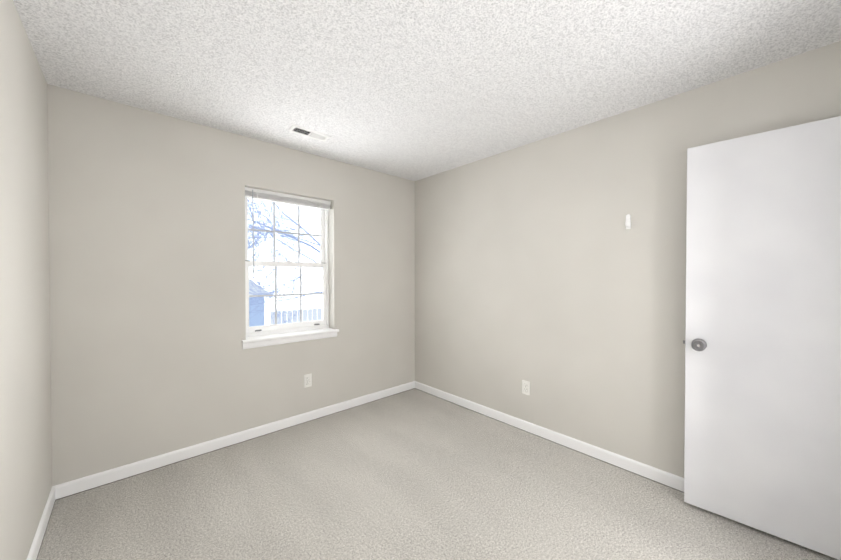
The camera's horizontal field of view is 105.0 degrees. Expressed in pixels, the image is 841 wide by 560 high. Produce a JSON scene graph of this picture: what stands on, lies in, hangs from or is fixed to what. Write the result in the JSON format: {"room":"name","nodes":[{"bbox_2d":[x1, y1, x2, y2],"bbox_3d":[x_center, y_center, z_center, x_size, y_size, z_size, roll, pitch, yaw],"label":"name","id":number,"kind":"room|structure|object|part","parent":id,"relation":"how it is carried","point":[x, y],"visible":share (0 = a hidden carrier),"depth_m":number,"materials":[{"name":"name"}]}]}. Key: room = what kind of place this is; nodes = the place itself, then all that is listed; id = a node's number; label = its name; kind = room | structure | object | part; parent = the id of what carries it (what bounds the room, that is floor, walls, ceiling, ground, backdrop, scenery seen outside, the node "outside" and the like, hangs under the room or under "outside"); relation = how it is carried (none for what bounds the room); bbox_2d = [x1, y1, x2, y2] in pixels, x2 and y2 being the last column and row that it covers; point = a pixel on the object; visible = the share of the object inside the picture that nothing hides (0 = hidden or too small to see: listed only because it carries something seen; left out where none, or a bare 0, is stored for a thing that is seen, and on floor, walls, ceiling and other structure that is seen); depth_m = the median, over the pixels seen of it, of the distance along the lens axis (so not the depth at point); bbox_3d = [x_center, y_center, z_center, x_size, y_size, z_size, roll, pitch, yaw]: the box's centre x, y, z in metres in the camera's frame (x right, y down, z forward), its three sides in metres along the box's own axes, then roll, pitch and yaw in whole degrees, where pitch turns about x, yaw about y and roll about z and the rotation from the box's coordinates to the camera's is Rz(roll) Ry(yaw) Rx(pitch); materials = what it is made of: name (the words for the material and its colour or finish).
{"room":"empty bedroom","nodes":[
{"label":"empty bedroom","id":0,"kind":"room"},
{"bbox_2d":[0,0,51,559],"bbox_3d":[-1.135,0.093,0.605,0.200,2.440,3.690,-1,1,-42],"label":"wall","id":1,"kind":"structure","parent":0,"point":[25,429],"depth_m":1.40,"materials":[{"name":"beige paint"}]},
{"bbox_2d":[26,486,55,559],"bbox_3d":[-1.056,1.270,0.690,0.014,0.084,3.290,-1,1,-42],"label":"baseboard","id":2,"kind":"structure","parent":1,"relation":"attached to","point":[34,551],"depth_m":1.62,"materials":[{"name":"white wood"}]},
{"bbox_2d":[47,84,414,485],"bbox_3d":[-1.186,0.068,2.921,2.848,2.440,0.200,-1,1,-42],"label":"wall","id":3,"kind":"structure","parent":0,"point":[150,357],"depth_m":2.31,"materials":[{"name":"beige paint"}]},
{"bbox_2d":[53,381,414,499],"bbox_3d":[-1.114,1.247,2.855,2.848,0.084,0.014,-1,1,-42],"label":"baseboard","id":4,"kind":"structure","parent":3,"relation":"attached to","point":[79,485],"depth_m":2.40,"materials":[{"name":"white wood"}]},
{"bbox_2d":[245,198,328,336],"bbox_3d":[-1.218,-0.144,2.954,0.775,1.240,0.084,-1,1,-42],"label":"double-hung window","id":5,"kind":"structure","parent":3,"relation":"in","point":[275,328],"depth_m":2.97,"materials":[{"name":"white plastic"}]},
{"bbox_2d":[245,187,330,276],"bbox_3d":[-1.162,-0.393,2.890,0.767,0.738,0.039,-1,1,-42],"label":"mini blind","id":6,"kind":"object","parent":5,"relation":"attached to","point":[258,194],"visible":0.85,"depth_m":2.83,"materials":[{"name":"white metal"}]},
{"bbox_2d":[242,328,338,349],"bbox_3d":[-1.142,0.515,2.877,0.835,0.076,0.159,-1,1,-42],"label":"window sill","id":7,"kind":"structure","parent":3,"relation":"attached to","point":[274,339],"depth_m":2.81,"materials":[{"name":"white wood"}]},
{"bbox_2d":[304,373,311,387],"bbox_3d":[-1.024,0.916,2.937,0.072,0.116,0.007,-1,1,-42],"label":"outlet","id":8,"kind":"object","parent":3,"relation":"attached to","point":[307,380],"visible":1,"depth_m":2.93,"materials":[{"name":"white plastic"}]},
{"bbox_2d":[13,0,840,180],"bbox_3d":[0.429,-1.193,1.138,3.248,0.120,4.990,-1,1,-42],"label":"ceiling","id":9,"kind":"structure","parent":0,"point":[414,90],"depth_m":1.67,"materials":[{"name":"white paint"}]},
{"bbox_2d":[287,124,331,141],"bbox_3d":[-0.866,-1.141,2.522,0.305,0.013,0.130,-1,1,-42],"label":"ceiling vent","id":10,"kind":"object","parent":9,"relation":"in","point":[300,130],"visible":1,"depth_m":2.51,"materials":[{"name":"white metal"}]},
{"bbox_2d":[37,389,837,559],"bbox_3d":[0.429,1.367,1.166,3.248,0.120,4.990,-1,1,-42],"label":"floor","id":11,"kind":"structure","parent":0,"point":[413,474],"depth_m":1.86,"materials":[{"name":"carpet"}]},
{"bbox_2d":[415,41,840,477],"bbox_3d":[1.554,0.076,2.179,0.200,2.440,4.990,-1,1,-42],"label":"wall","id":12,"kind":"structure","parent":0,"point":[550,277],"depth_m":2.38,"materials":[{"name":"beige paint"}]},
{"bbox_2d":[522,380,529,394],"bbox_3d":[0.899,0.919,2.753,0.007,0.116,0.072,-1,1,-42],"label":"outlet","id":13,"kind":"object","parent":12,"relation":"attached to","point":[526,387],"visible":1,"depth_m":2.75,"materials":[{"name":"white plastic"}]},
{"bbox_2d":[415,381,683,492],"bbox_3d":[1.037,1.250,2.600,0.014,0.084,3.290,-1,1,-42],"label":"baseboard","id":14,"kind":"structure","parent":12,"relation":"attached to","point":[667,479],"depth_m":2.47,"materials":[{"name":"white wood"}]},
{"bbox_2d":[625,214,630,228],"bbox_3d":[1.394,-0.394,2.170,0.043,0.098,0.027,-1,1,-42],"label":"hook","id":15,"kind":"object","parent":12,"relation":"attached to","point":[628,222],"visible":1,"depth_m":2.17,"materials":[{"name":"white plastic"}]},
{"bbox_3d":[1.140,0.096,0.373,2.848,2.440,0.120,-1,1,-42],"label":"wall","id":16,"kind":"structure","parent":0,"visible":0},
{"bbox_2d":[683,116,840,559],"bbox_3d":[1.790,0.268,1.585,0.790,2.030,0.217,1,1,44],"label":"door","id":17,"kind":"structure","parent":16,"relation":"in","point":[762,451],"depth_m":1.63,"materials":[{"name":"white paint"}]},
{"bbox_3d":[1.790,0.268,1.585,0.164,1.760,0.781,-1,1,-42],"label":"door knob","id":18,"kind":"part","parent":17,"relation":"part of","materials":[{"name":"silver metal"}]},
{"label":"outside","id":19,"kind":"structure","parent":0,"visible":0},
{"bbox_2d":[248,198,322,326],"bbox_3d":[-3.106,-1.260,7.349,12.000,9.000,4.943,-1,1,-42],"label":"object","id":20,"kind":"structure","parent":19,"point":[288,282],"depth_m":8.99,"materials":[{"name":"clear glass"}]}
]}

